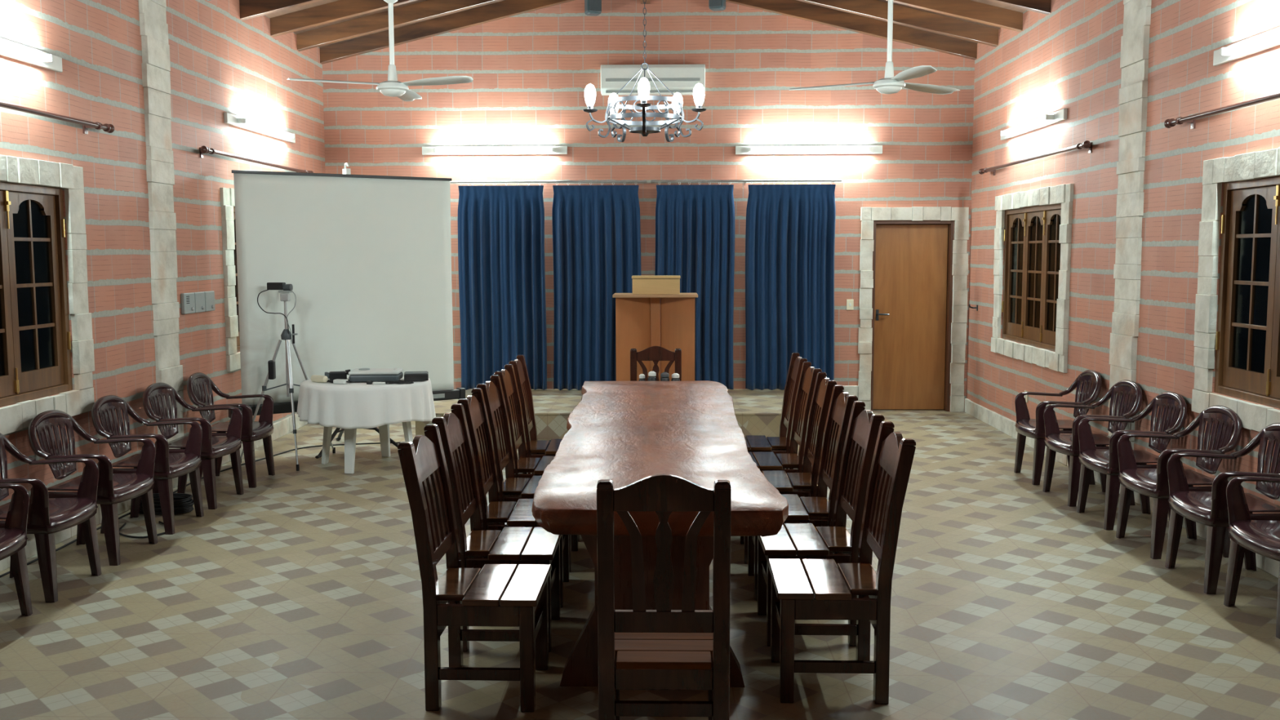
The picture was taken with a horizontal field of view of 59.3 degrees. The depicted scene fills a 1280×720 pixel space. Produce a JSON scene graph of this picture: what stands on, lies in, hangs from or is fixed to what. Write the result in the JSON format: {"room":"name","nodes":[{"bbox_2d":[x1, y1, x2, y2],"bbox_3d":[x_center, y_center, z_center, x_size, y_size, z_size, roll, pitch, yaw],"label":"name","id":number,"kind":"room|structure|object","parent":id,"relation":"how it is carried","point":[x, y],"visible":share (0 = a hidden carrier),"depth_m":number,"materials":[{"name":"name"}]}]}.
{"room":"meeting hall","nodes":[
{"label":"meeting hall","id":0,"kind":"room"},
{"bbox_2d":[0,0,325,520],"bbox_3d":[-3.682,-0.734,5.058,0.180,4.020,15.050,0,5,1],"label":"wall","id":1,"kind":"structure","parent":0,"point":[220,62],"depth_m":7.91,"materials":[{"name":"brick"}]},
{"bbox_2d":[0,37,62,72],"bbox_3d":[-3.522,-1.717,5.991,0.100,0.090,1.750,0,5,1],"label":"lamp","id":2,"kind":"object","parent":1,"relation":"attached to","point":[10,49],"visible":1,"depth_m":6.47,"materials":[{"name":"white plastic"}]},
{"bbox_2d":[0,155,94,435],"bbox_3d":[-3.636,-0.355,6.167,0.224,1.553,2.050,0,5,1],"label":"window","id":3,"kind":"structure","parent":1,"relation":"in","point":[35,343],"depth_m":6.75,"materials":[{"name":"stone"}]},
{"bbox_2d":[0,101,114,133],"bbox_3d":[-3.510,-1.382,6.108,0.120,0.080,2.520,0,5,1],"label":"curtain rod","id":4,"kind":"object","parent":1,"relation":"attached to","point":[109,128],"visible":1,"depth_m":6.73,"materials":[{"name":"metal"}]},
{"bbox_2d":[0,413,307,571],"bbox_3d":[-3.577,1.186,5.289,0.038,0.154,14.548,0,5,1],"label":"baseboard","id":5,"kind":"structure","parent":1,"relation":"attached to","point":[283,427],"depth_m":7.65,"materials":[{"name":"stone"}]},
{"bbox_2d":[138,0,183,448],"bbox_3d":[-3.506,-1.094,8.255,0.054,3.829,0.387,0,5,1],"label":"pillar","id":6,"kind":"structure","parent":1,"relation":"attached to","point":[153,27],"depth_m":8.21,"materials":[{"name":"stone"}]},
{"bbox_2d":[180,290,214,314],"bbox_3d":[-3.485,-0.457,8.894,0.048,0.160,0.580,0,5,1],"label":"intercom panel","id":7,"kind":"object","parent":1,"relation":"attached to","point":[202,301],"visible":1,"depth_m":8.83,"materials":[{"name":"grey plastic"}]},
{"bbox_2d":[219,187,240,371],"bbox_3d":[-3.543,-0.764,10.465,0.221,1.553,2.052,0,5,1],"label":"window","id":8,"kind":"structure","parent":1,"relation":"in","point":[227,202],"depth_m":9.51,"materials":[{"name":"stone"}]},
{"bbox_2d":[199,146,313,173],"bbox_3d":[-3.422,-1.768,10.159,0.120,0.080,2.740,0,5,1],"label":"curtain rod","id":9,"kind":"object","parent":1,"relation":"attached to","point":[203,149],"visible":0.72,"depth_m":9.65,"materials":[{"name":"metal"}]},
{"bbox_2d":[223,111,295,142],"bbox_3d":[-3.429,-2.120,10.321,0.100,0.090,1.750,0,5,1],"label":"lamp","id":10,"kind":"object","parent":1,"relation":"attached to","point":[228,118],"visible":1,"depth_m":10.10,"materials":[{"name":"white plastic"}]},
{"bbox_2d":[0,409,1279,719],"bbox_3d":[-0.076,1.318,5.252,7.620,0.120,15.200,0,5,1],"label":"floor","id":11,"kind":"structure","parent":0,"point":[299,596],"depth_m":5.35,"materials":[{"name":"tile"}]},
{"bbox_2d":[0,483,32,616],"bbox_3d":[-3.210,0.845,5.214,0.562,0.846,0.608,0,5,0],"label":"armchair","id":12,"kind":"object","parent":11,"relation":"on","point":[13,537],"visible":1,"depth_m":5.45,"materials":[{"name":"brown plastic"}]},
{"bbox_2d":[0,432,101,602],"bbox_3d":[-3.196,0.780,5.890,0.562,0.846,0.608,0,5,0],"label":"armchair","id":13,"kind":"object","parent":11,"relation":"on","point":[46,516],"visible":0.89,"depth_m":5.88,"materials":[{"name":"brown plastic"}]},
{"bbox_2d":[27,409,157,565],"bbox_3d":[-3.181,0.716,6.567,0.562,0.846,0.608,0,5,1],"label":"armchair","id":14,"kind":"object","parent":11,"relation":"on","point":[113,489],"visible":0.88,"depth_m":6.53,"materials":[{"name":"brown plastic"}]},
{"bbox_2d":[119,520,164,537],"bbox_3d":[-3.135,1.077,7.144,0.344,0.010,0.416,-1,6,-14],"label":"cable","id":15,"kind":"object","parent":11,"relation":"on","point":[159,522],"visible":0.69,"depth_m":7.01,"materials":[{"name":"black rubber"}]},
{"bbox_2d":[91,395,204,534],"bbox_3d":[-3.166,0.649,7.264,0.562,0.846,0.608,0,5,0],"label":"armchair","id":16,"kind":"object","parent":11,"relation":"on","point":[168,466],"visible":0.94,"depth_m":7.23,"materials":[{"name":"brown plastic"}]},
{"bbox_2d":[139,493,194,515],"bbox_3d":[-3.233,0.978,7.646,0.407,0.110,0.217,0,5,1],"label":"coiled cable","id":17,"kind":"object","parent":11,"relation":"on","point":[182,501],"visible":0.5,"depth_m":7.59,"materials":[{"name":"black rubber"}]},
{"bbox_2d":[142,382,244,509],"bbox_3d":[-3.151,0.583,7.961,0.562,0.846,0.608,0,5,2],"label":"armchair","id":18,"kind":"object","parent":11,"relation":"on","point":[212,447],"visible":0.88,"depth_m":7.94,"materials":[{"name":"brown plastic"}]},
{"bbox_2d":[186,372,275,488],"bbox_3d":[-3.136,0.517,8.656,0.562,0.846,0.608,0,5,-2],"label":"armchair","id":19,"kind":"object","parent":11,"relation":"on","point":[251,431],"visible":0.85,"depth_m":8.63,"materials":[{"name":"brown plastic"}]},
{"bbox_2d":[0,440,551,577],"bbox_3d":[-2.966,0.975,8.236,1.902,0.010,6.064,3,6,27],"label":"cable","id":20,"kind":"object","parent":11,"relation":"on","point":[127,513],"visible":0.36,"depth_m":9.07,"materials":[{"name":"black rubber"}]},
{"bbox_2d":[240,290,335,471],"bbox_3d":[-3.036,0.139,9.453,0.686,1.445,0.826,0,5,1],"label":"camera tripod","id":21,"kind":"object","parent":11,"relation":"on","point":[285,295],"visible":0.91,"depth_m":9.42,"materials":[{"name":"metal"}]},
{"bbox_2d":[257,288,288,333],"bbox_3d":[-3.063,-0.404,9.389,0.254,0.378,0.016,0,5,-2],"label":"cable","id":22,"kind":"object","parent":21,"relation":"attached to","point":[268,289],"visible":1,"depth_m":9.38,"materials":[{"name":"black rubber"}]},
{"bbox_2d":[266,282,293,291],"bbox_3d":[-3.009,-0.612,9.400,0.208,0.072,0.060,1,6,9],"label":"video camera","id":23,"kind":"object","parent":21,"relation":"on","point":[271,286],"visible":1,"depth_m":9.38,"materials":[{"name":"black plastic"}]},
{"bbox_2d":[286,289,296,343],"bbox_3d":[-2.907,-0.361,9.389,0.091,0.452,0.013,1,6,9],"label":"cable","id":24,"kind":"object","parent":21,"relation":"attached to","point":[291,290],"visible":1,"depth_m":9.39,"materials":[{"name":"grey plastic"}]},
{"bbox_2d":[228,162,465,458],"bbox_3d":[-2.631,-0.472,10.068,2.150,2.544,0.944,-4,7,-34],"label":"projection screen","id":25,"kind":"object","parent":11,"relation":"on","point":[366,259],"visible":0.85,"depth_m":9.89,"materials":[{"name":"fabric"}]},
{"bbox_2d":[321,421,413,474],"bbox_3d":[-2.259,0.524,9.322,1.030,0.701,1.030,0,5,1],"label":"round table","id":26,"kind":"object","parent":11,"relation":"on","point":[384,430],"visible":0.3,"depth_m":9.28,"materials":[{"name":"white plastic"}]},
{"bbox_2d":[296,374,435,429],"bbox_3d":[-2.253,0.333,9.302,1.110,0.330,1.125,-2,6,-22],"label":"tablecloth","id":27,"kind":"object","parent":26,"relation":"on","point":[353,405],"visible":0.77,"depth_m":8.85,"materials":[{"name":"white fabric"}]},
{"bbox_2d":[311,374,328,382],"bbox_3d":[-2.603,0.152,9.134,0.160,0.058,0.060,3,6,31],"label":"cloth","id":28,"kind":"object","parent":27,"relation":"on","point":[314,378],"visible":1,"depth_m":9.11,"materials":[{"name":"beige fabric"}]},
{"bbox_2d":[324,369,350,379],"bbox_3d":[-2.502,0.124,9.309,0.205,0.084,0.070,-2,6,-19],"label":"camcorder","id":29,"kind":"object","parent":27,"relation":"on","point":[331,375],"visible":0.73,"depth_m":9.28,"materials":[{"name":"black plastic"}]},
{"bbox_2d":[326,378,351,382],"bbox_3d":[-2.432,0.172,9.136,0.243,0.018,0.134,0,5,1],"label":"coiled cable","id":30,"kind":"object","parent":27,"relation":"on","point":[328,380],"visible":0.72,"depth_m":9.10,"materials":[{"name":"black rubber"}]},
{"bbox_2d":[333,378,349,384],"bbox_3d":[-2.396,0.174,9.038,0.130,0.035,0.060,1,6,16],"label":"power adapter","id":31,"kind":"object","parent":27,"relation":"on","point":[341,381],"visible":1,"depth_m":9.02,"materials":[{"name":"white plastic"}]},
{"bbox_2d":[348,367,403,382],"bbox_3d":[-2.161,0.115,9.221,0.404,0.100,0.264,0,5,-3],"label":"projector","id":32,"kind":"object","parent":27,"relation":"on","point":[357,375],"visible":1,"depth_m":9.10,"materials":[{"name":"grey plastic"}]},
{"bbox_2d":[366,380,385,384],"bbox_3d":[-2.111,0.180,9.005,0.150,0.028,0.030,0,5,1],"label":"plug","id":33,"kind":"object","parent":27,"relation":"on","point":[368,382],"visible":1,"depth_m":8.99,"materials":[{"name":"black plastic"}]},
{"bbox_2d":[377,380,413,384],"bbox_3d":[-1.971,0.180,9.037,0.315,0.018,0.088,0,5,1],"label":"coiled cable","id":34,"kind":"object","parent":27,"relation":"on","point":[399,382],"visible":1,"depth_m":9.01,"materials":[{"name":"black rubber"}]},
{"bbox_2d":[404,371,428,381],"bbox_3d":[-1.843,0.132,9.267,0.195,0.060,0.200,-1,6,-11],"label":"flat device","id":35,"kind":"object","parent":27,"relation":"on","point":[408,375],"visible":1,"depth_m":9.18,"materials":[{"name":"black plastic"}]},
{"bbox_2d":[397,424,551,711],"bbox_3d":[-0.642,0.808,4.507,0.520,1.040,0.502,0,5,2],"label":"dining chair","id":36,"kind":"object","parent":11,"relation":"on","point":[496,595],"visible":1,"depth_m":4.33,"materials":[{"name":"brown wood"}]},
{"bbox_2d":[431,403,561,652],"bbox_3d":[-0.634,0.747,5.149,0.520,1.040,0.502,0,5,1],"label":"dining chair","id":37,"kind":"object","parent":11,"relation":"on","point":[511,545],"visible":0.7,"depth_m":5.11,"materials":[{"name":"brown wood"}]},
{"bbox_2d":[457,387,569,608],"bbox_3d":[-0.627,0.688,5.766,0.520,1.040,0.502,0,5,0],"label":"dining chair","id":38,"kind":"object","parent":11,"relation":"on","point":[519,513],"visible":0.57,"depth_m":5.73,"materials":[{"name":"brown wood"}]},
{"bbox_2d":[476,374,578,572],"bbox_3d":[-0.619,0.628,6.394,0.520,1.040,0.502,0,5,2],"label":"dining chair","id":39,"kind":"object","parent":11,"relation":"on","point":[512,486],"visible":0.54,"depth_m":6.38,"materials":[{"name":"brown wood"}]},
{"bbox_2d":[508,355,562,473],"bbox_3d":[-0.603,0.503,7.707,0.520,1.040,0.502,0,5,0],"label":"dining chair","id":40,"kind":"object","parent":11,"relation":"on","point":[536,448],"visible":0.44,"depth_m":7.67,"materials":[{"name":"brown wood"}]},
{"bbox_2d":[493,364,579,541],"bbox_3d":[-0.611,0.566,7.040,0.520,1.040,0.502,0,5,1],"label":"dining chair","id":41,"kind":"object","parent":11,"relation":"on","point":[524,465],"visible":0.44,"depth_m":7.03,"materials":[{"name":"brown wood"}]},
{"bbox_2d":[415,389,784,439],"bbox_3d":[0.024,0.535,11.507,4.250,0.249,1.895,0,5,1],"label":"platform","id":42,"kind":"object","parent":11,"relation":"on","point":[757,411],"visible":0.07,"depth_m":10.81,"materials":[{"name":"tile"}]},
{"bbox_2d":[612,293,697,381],"bbox_3d":[0.155,-0.112,11.214,0.830,1.095,0.510,0,5,1],"label":"lectern","id":43,"kind":"object","parent":42,"relation":"on","point":[666,321],"visible":0.62,"depth_m":11.08,"materials":[{"name":"brown wood"}]},
{"bbox_2d":[631,275,680,294],"bbox_3d":[0.160,-0.744,11.129,0.476,0.178,0.272,0,5,1],"label":"wooden box","id":44,"kind":"object","parent":43,"relation":"on","point":[656,284],"visible":1,"depth_m":11.00,"materials":[{"name":"brown wood"}]},
{"bbox_2d":[630,346,681,381],"bbox_3d":[0.124,0.406,8.885,0.418,1.005,0.445,0,5,1],"label":"dining chair","id":45,"kind":"object","parent":11,"relation":"on","point":[655,353],"visible":0.28,"depth_m":9.02,"materials":[{"name":"brown wood"}]},
{"bbox_2d":[531,380,788,687],"bbox_3d":[0.079,0.752,6.447,1.101,0.780,4.356,0,5,1],"label":"table","id":46,"kind":"object","parent":11,"relation":"on","point":[624,433],"visible":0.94,"depth_m":4.99,"materials":[{"name":"brown wood"}]},
{"bbox_2d":[638,373,645,381],"bbox_3d":[0.016,0.289,8.849,0.052,0.360,0.052,0,5,1],"label":"bottle","id":47,"kind":"object","parent":46,"relation":"on","point":[642,376],"visible":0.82,"depth_m":8.81,"materials":[{"name":"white plastic"}]},
{"bbox_2d":[648,371,656,381],"bbox_3d":[0.095,0.280,8.806,0.068,0.385,0.068,0,5,1],"label":"bottle","id":48,"kind":"object","parent":46,"relation":"on","point":[651,375],"visible":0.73,"depth_m":8.77,"materials":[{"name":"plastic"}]},
{"bbox_2d":[660,372,669,381],"bbox_3d":[0.196,0.283,8.825,0.072,0.375,0.072,0,5,1],"label":"bottle","id":49,"kind":"object","parent":46,"relation":"on","point":[664,375],"visible":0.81,"depth_m":8.79,"materials":[{"name":"grey glass"}]},
{"bbox_2d":[671,373,679,381],"bbox_3d":[0.279,0.286,8.843,0.068,0.365,0.068,0,5,1],"label":"bottle","id":50,"kind":"object","parent":46,"relation":"on","point":[675,376],"visible":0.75,"depth_m":8.80,"materials":[{"name":"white plastic"}]},
{"bbox_2d":[596,473,731,719],"bbox_3d":[0.081,0.866,3.801,0.430,1.055,0.465,0,5,1],"label":"dining chair","id":51,"kind":"object","parent":11,"relation":"on","point":[640,648],"visible":1,"depth_m":3.60,"materials":[{"name":"brown wood"}]},
{"bbox_2d":[744,352,807,469],"bbox_3d":[0.869,0.487,7.835,0.520,1.040,0.502,0,5,1],"label":"dining chair","id":52,"kind":"object","parent":11,"relation":"on","point":[780,444],"visible":0.45,"depth_m":7.80,"materials":[{"name":"brown wood"}]},
{"bbox_2d":[748,361,822,491],"bbox_3d":[0.855,0.550,7.168,0.520,1.040,0.502,0,5,0],"label":"dining chair","id":53,"kind":"object","parent":11,"relation":"on","point":[765,460],"visible":0.49,"depth_m":7.13,"materials":[{"name":"brown wood"}]},
{"bbox_2d":[739,372,836,564],"bbox_3d":[0.841,0.611,6.530,0.520,1.040,0.502,0,5,2],"label":"dining chair","id":54,"kind":"object","parent":11,"relation":"on","point":[806,481],"visible":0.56,"depth_m":6.45,"materials":[{"name":"brown wood"}]},
{"bbox_2d":[747,385,857,600],"bbox_3d":[0.827,0.675,5.864,0.520,1.040,0.502,0,5,1],"label":"dining chair","id":55,"kind":"object","parent":11,"relation":"on","point":[801,509],"visible":0.42,"depth_m":5.80,"materials":[{"name":"brown wood"}]},
{"bbox_2d":[756,400,884,646],"bbox_3d":[0.813,0.737,5.208,0.520,1.040,0.502,0,5,0],"label":"dining chair","id":56,"kind":"object","parent":11,"relation":"on","point":[801,541],"visible":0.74,"depth_m":5.12,"materials":[{"name":"brown wood"}]},
{"bbox_2d":[767,421,915,704],"bbox_3d":[0.799,0.798,4.570,0.520,1.040,0.502,0,5,2],"label":"dining chair","id":57,"kind":"object","parent":11,"relation":"on","point":[795,583],"visible":1,"depth_m":4.38,"materials":[{"name":"brown wood"}]},
{"bbox_2d":[1013,369,1101,484],"bbox_3d":[3.211,0.498,8.680,0.562,0.846,0.608,0,5,2],"label":"armchair","id":58,"kind":"object","parent":11,"relation":"on","point":[1025,426],"visible":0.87,"depth_m":8.65,"materials":[{"name":"brown plastic"}]},
{"bbox_2d":[1042,379,1142,506],"bbox_3d":[3.196,0.565,7.973,0.562,0.846,0.608,0,5,0],"label":"armchair","id":59,"kind":"object","parent":11,"relation":"on","point":[1055,442],"visible":0.8,"depth_m":7.99,"materials":[{"name":"brown plastic"}]},
{"bbox_2d":[1076,391,1186,530],"bbox_3d":[3.182,0.629,7.306,0.562,0.846,0.608,0,5,1],"label":"armchair","id":60,"kind":"object","parent":11,"relation":"on","point":[1105,461],"visible":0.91,"depth_m":7.30,"materials":[{"name":"brown plastic"}]},
{"bbox_2d":[1115,404,1241,559],"bbox_3d":[3.167,0.692,6.639,0.562,0.846,0.608,0,5,0],"label":"armchair","id":61,"kind":"object","parent":11,"relation":"on","point":[1151,482],"visible":0.9,"depth_m":6.62,"materials":[{"name":"brown plastic"}]},
{"bbox_2d":[1164,422,1279,594],"bbox_3d":[3.153,0.756,5.973,0.562,0.846,0.608,0,5,2],"label":"armchair","id":62,"kind":"object","parent":11,"relation":"on","point":[1209,508],"visible":0.88,"depth_m":5.99,"materials":[{"name":"brown plastic"}]},
{"bbox_2d":[1223,475,1279,639],"bbox_3d":[3.138,0.820,5.305,0.562,0.846,0.608,0,5,1],"label":"armchair","id":63,"kind":"object","parent":11,"relation":"on","point":[1261,537],"visible":1,"depth_m":5.52,"materials":[{"name":"brown plastic"}]},
{"bbox_2d":[640,0,649,4],"bbox_3d":[-0.098,-3.231,4.793,0.100,0.224,14.550,0,5,1],"label":"ridge beam","id":64,"kind":"structure","parent":0,"point":[642,1],"depth_m":11.94,"materials":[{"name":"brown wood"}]},
{"bbox_2d":[582,0,706,142],"bbox_3d":[0.024,-2.238,6.186,0.683,2.007,0.653,0,5,1],"label":"chandelier","id":65,"kind":"object","parent":64,"relation":"hanging from","point":[643,87],"visible":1,"depth_m":6.22,"materials":[{"name":"metal"}]},
{"bbox_2d":[264,0,1026,48],"bbox_3d":[-0.088,-3.093,4.806,7.420,0.942,14.550,0,5,1],"label":"ceiling","id":66,"kind":"structure","parent":0,"point":[322,2],"depth_m":11.16,"materials":[{"name":"brown wood"}]},
{"bbox_2d":[239,0,321,20],"bbox_3d":[-1.741,-3.477,9.766,3.500,0.997,0.075,0,5,1],"label":"rafter","id":67,"kind":"object","parent":66,"relation":"attached to","point":[249,9],"visible":1,"depth_m":9.80,"materials":[{"name":"brown wood"}]},
{"bbox_2d":[270,0,417,36],"bbox_3d":[-1.725,-3.550,10.528,3.500,0.997,0.075,0,5,1],"label":"rafter","id":68,"kind":"object","parent":66,"relation":"attached to","point":[339,10],"visible":1,"depth_m":10.55,"materials":[{"name":"brown wood"}]},
{"bbox_2d":[287,0,473,101],"bbox_3d":[-1.743,-2.631,7.979,1.268,1.538,1.113,0,5,1],"label":"ceiling fan","id":69,"kind":"object","parent":66,"relation":"hanging from","point":[392,87],"visible":1,"depth_m":7.82,"materials":[{"name":"white metal"}]},
{"bbox_2d":[296,0,501,51],"bbox_3d":[-1.708,-3.622,11.289,3.500,0.997,0.075,0,5,1],"label":"rafter","id":70,"kind":"object","parent":66,"relation":"attached to","point":[428,9],"visible":1,"depth_m":11.29,"materials":[{"name":"brown wood"}]},
{"bbox_2d":[320,0,574,63],"bbox_3d":[-1.692,-3.695,12.052,3.500,0.997,0.078,0,5,1],"label":"rafter","id":71,"kind":"object","parent":66,"relation":"attached to","point":[507,8],"visible":1,"depth_m":12.04,"materials":[{"name":"brown wood"}]},
{"bbox_2d":[725,0,977,59],"bbox_3d":[1.817,-3.697,11.976,3.520,0.997,0.078,0,5,1],"label":"rafter","id":72,"kind":"object","parent":66,"relation":"attached to","point":[793,8],"visible":1,"depth_m":11.94,"materials":[{"name":"brown wood"}]},
{"bbox_2d":[789,0,959,94],"bbox_3d":[1.690,-2.601,7.628,1.260,1.529,1.168,0,5,1],"label":"ceiling fan","id":73,"kind":"object","parent":66,"relation":"hanging from","point":[890,84],"visible":1,"depth_m":7.78,"materials":[{"name":"white metal"}]},
{"bbox_2d":[798,0,998,46],"bbox_3d":[1.801,-3.624,11.213,3.520,0.997,0.075,0,5,1],"label":"rafter","id":74,"kind":"object","parent":66,"relation":"attached to","point":[875,9],"visible":1,"depth_m":11.18,"materials":[{"name":"brown wood"}]},
{"bbox_2d":[885,0,1022,31],"bbox_3d":[1.784,-3.552,10.452,3.520,0.997,0.075,0,5,1],"label":"rafter","id":75,"kind":"object","parent":66,"relation":"attached to","point":[980,12],"visible":1,"depth_m":10.42,"materials":[{"name":"brown wood"}]},
{"bbox_2d":[986,0,1050,14],"bbox_3d":[1.768,-3.479,9.690,3.520,0.997,0.075,0,5,1],"label":"rafter","id":76,"kind":"object","parent":66,"relation":"attached to","point":[1043,6],"visible":1,"depth_m":9.66,"materials":[{"name":"brown wood"}]},
{"bbox_2d":[322,0,974,411],"bbox_3d":[0.075,-1.840,12.332,7.020,4.824,0.200,0,5,1],"label":"wall","id":77,"kind":"structure","parent":0,"point":[531,72],"depth_m":12.16,"materials":[{"name":"brick"}]},
{"bbox_2d":[422,146,567,155],"bbox_3d":[-1.579,-2.271,12.176,1.580,0.090,0.100,0,5,1],"label":"lamp","id":78,"kind":"object","parent":77,"relation":"attached to","point":[426,150],"visible":1,"depth_m":12.19,"materials":[{"name":"white plastic"}]},
{"bbox_2d":[449,180,646,183],"bbox_3d":[-1.013,-1.926,12.176,2.170,0.022,0.141,0,5,1],"label":"rail","id":79,"kind":"object","parent":77,"relation":"attached to","point":[508,181],"visible":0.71,"depth_m":12.11,"materials":[{"name":"metal"}]},
{"bbox_2d":[457,182,546,390],"bbox_3d":[-1.499,-0.793,12.228,0.960,2.250,0.119,0,5,1],"label":"curtain","id":80,"kind":"object","parent":79,"relation":"hanging from","point":[501,265],"visible":0.88,"depth_m":12.23,"materials":[{"name":"blue fabric"}]},
{"bbox_2d":[551,182,641,390],"bbox_3d":[-0.468,-0.791,12.217,0.961,2.244,0.122,0,5,-1],"label":"curtain","id":81,"kind":"object","parent":79,"relation":"hanging from","point":[597,228],"visible":0.76,"depth_m":12.20,"materials":[{"name":"blue fabric"}]},
{"bbox_2d":[584,0,601,16],"bbox_3d":[-0.509,-3.798,11.938,0.160,0.280,0.243,-2,6,-19],"label":"loudspeaker","id":82,"kind":"object","parent":77,"relation":"attached to","point":[592,7],"visible":1,"depth_m":11.84,"materials":[{"name":"grey plastic"}]},
{"bbox_2d":[589,0,600,11],"bbox_3d":[-0.471,-3.743,11.832,0.130,0.150,0.010,-2,6,-19],"label":"grille","id":83,"kind":"object","parent":82,"relation":"attached to","point":[594,5],"depth_m":11.83,"materials":[{"name":"grey plastic"}]},
{"bbox_2d":[600,64,705,95],"bbox_3d":[0.138,-2.994,12.016,1.110,0.300,0.208,0,5,1],"label":"air conditioner","id":84,"kind":"object","parent":77,"relation":"attached to","point":[682,79],"visible":0.88,"depth_m":11.93,"materials":[{"name":"white plastic"}]},
{"bbox_2d":[708,0,725,11],"bbox_3d":[0.830,-3.839,11.905,0.160,0.280,0.243,2,6,21],"label":"loudspeaker","id":85,"kind":"object","parent":77,"relation":"attached to","point":[713,5],"visible":1,"depth_m":11.82,"materials":[{"name":"grey plastic"}]},
{"bbox_2d":[709,0,720,7],"bbox_3d":[0.788,-3.784,11.802,0.130,0.150,0.010,2,6,21],"label":"grille","id":86,"kind":"object","parent":85,"relation":"attached to","point":[713,3],"depth_m":11.80,"materials":[{"name":"grey plastic"}]},
{"bbox_2d":[651,179,841,182],"bbox_3d":[1.141,-1.927,12.130,2.040,0.022,0.141,0,5,1],"label":"rail","id":87,"kind":"object","parent":77,"relation":"attached to","point":[713,180],"visible":1,"depth_m":12.06,"materials":[{"name":"metal"}]},
{"bbox_2d":[654,182,734,389],"bbox_3d":[0.591,-0.794,12.187,0.868,2.250,0.114,0,5,0],"label":"curtain","id":88,"kind":"object","parent":87,"relation":"hanging from","point":[695,224],"visible":0.75,"depth_m":12.15,"materials":[{"name":"blue fabric"}]},
{"bbox_2d":[745,181,835,390],"bbox_3d":[1.629,-0.792,12.173,0.973,2.244,0.118,0,5,1],"label":"curtain","id":89,"kind":"object","parent":87,"relation":"hanging from","point":[790,229],"visible":0.96,"depth_m":12.16,"materials":[{"name":"blue fabric"}]},
{"bbox_2d":[735,145,882,154],"bbox_3d":[1.821,-2.263,12.104,1.580,0.090,0.100,0,5,1],"label":"lamp","id":90,"kind":"object","parent":77,"relation":"attached to","point":[792,149],"visible":1,"depth_m":12.11,"materials":[{"name":"white plastic"}]},
{"bbox_2d":[846,299,853,310],"bbox_3d":[2.296,-0.605,12.293,0.075,0.115,0.018,0,5,1],"label":"light switch","id":91,"kind":"object","parent":77,"relation":"attached to","point":[850,303],"visible":1,"depth_m":12.29,"materials":[{"name":"beige plastic"}]},
{"bbox_2d":[843,386,858,397],"bbox_3d":[2.296,0.427,12.393,0.213,0.287,0.033,0,5,1],"label":"baseboard","id":92,"kind":"structure","parent":77,"relation":"attached to","point":[851,390],"depth_m":12.37,"materials":[{"name":"stone"}]},
{"bbox_2d":[857,206,968,412],"bbox_3d":[2.980,-0.553,12.371,1.172,2.238,0.243,0,5,1],"label":"door","id":93,"kind":"structure","parent":77,"relation":"in","point":[912,264],"depth_m":12.36,"materials":[{"name":"wood"}]},
{"bbox_2d":[966,0,1279,513],"bbox_3d":[3.516,-0.738,4.903,0.180,4.020,15.050,0,5,1],"label":"wall","id":94,"kind":"structure","parent":0,"point":[1068,57],"depth_m":8.40,"materials":[{"name":"brick"}]},
{"bbox_2d":[968,304,977,311],"bbox_3d":[3.525,-0.557,11.912,0.124,0.071,0.044,-2,6,-19],"label":"wall hook","id":95,"kind":"object","parent":94,"relation":"attached to","point":[976,307],"visible":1,"depth_m":11.92,"materials":[{"name":"metal"}]},
{"bbox_2d":[1024,390,1028,402],"bbox_3d":[3.535,0.335,10.305,0.018,0.105,0.085,0,5,1],"label":"wall socket","id":96,"kind":"object","parent":94,"relation":"attached to","point":[1026,397],"visible":0.65,"depth_m":10.28,"materials":[{"name":"beige plastic"}]},
{"bbox_2d":[991,183,1073,373],"bbox_3d":[3.610,-0.759,10.215,0.224,1.552,2.053,0,5,1],"label":"window","id":97,"kind":"structure","parent":94,"relation":"in","point":[1034,307],"depth_m":10.19,"materials":[{"name":"stone"}]},
{"bbox_2d":[1000,108,1067,140],"bbox_3d":[3.489,-2.110,10.133,0.100,0.090,1.750,0,5,1],"label":"lamp","id":98,"kind":"object","parent":94,"relation":"attached to","point":[1060,115],"visible":1,"depth_m":9.90,"materials":[{"name":"white plastic"}]},
{"bbox_2d":[978,140,1092,175],"bbox_3d":[3.476,-1.773,10.025,0.120,0.080,2.930,0,5,1],"label":"curtain rod","id":99,"kind":"object","parent":94,"relation":"attached to","point":[1086,144],"visible":1,"depth_m":9.58,"materials":[{"name":"metal"}]},
{"bbox_2d":[964,398,1279,577],"bbox_3d":[3.423,1.184,5.123,0.038,0.154,14.518,0,5,1],"label":"baseboard","id":100,"kind":"structure","parent":94,"relation":"attached to","point":[1005,424],"depth_m":10.14,"materials":[{"name":"stone"}]},
{"bbox_2d":[1107,0,1151,449],"bbox_3d":[3.477,-1.087,7.995,0.053,3.829,0.408,0,5,1],"label":"pillar","id":101,"kind":"structure","parent":94,"relation":"attached to","point":[1135,41],"depth_m":7.94,"materials":[{"name":"stone"}]},
{"bbox_2d":[1164,92,1279,128],"bbox_3d":[3.386,-1.372,5.820,0.120,0.080,2.840,0,5,1],"label":"curtain rod","id":102,"kind":"object","parent":94,"relation":"attached to","point":[1168,123],"visible":1,"depth_m":6.57,"materials":[{"name":"metal"}]},
{"bbox_2d":[1191,146,1279,431],"bbox_3d":[3.516,-0.350,5.924,0.222,1.552,2.058,0,5,1],"label":"window","id":103,"kind":"structure","parent":94,"relation":"in","point":[1246,346],"depth_m":6.56,"materials":[{"name":"stone"}]},
{"bbox_2d":[1213,26,1279,66],"bbox_3d":[3.397,-1.724,5.871,0.100,0.090,1.750,0,5,1],"label":"lamp","id":104,"kind":"object","parent":94,"relation":"attached to","point":[1271,38],"visible":1,"depth_m":6.30,"materials":[{"name":"white plastic"}]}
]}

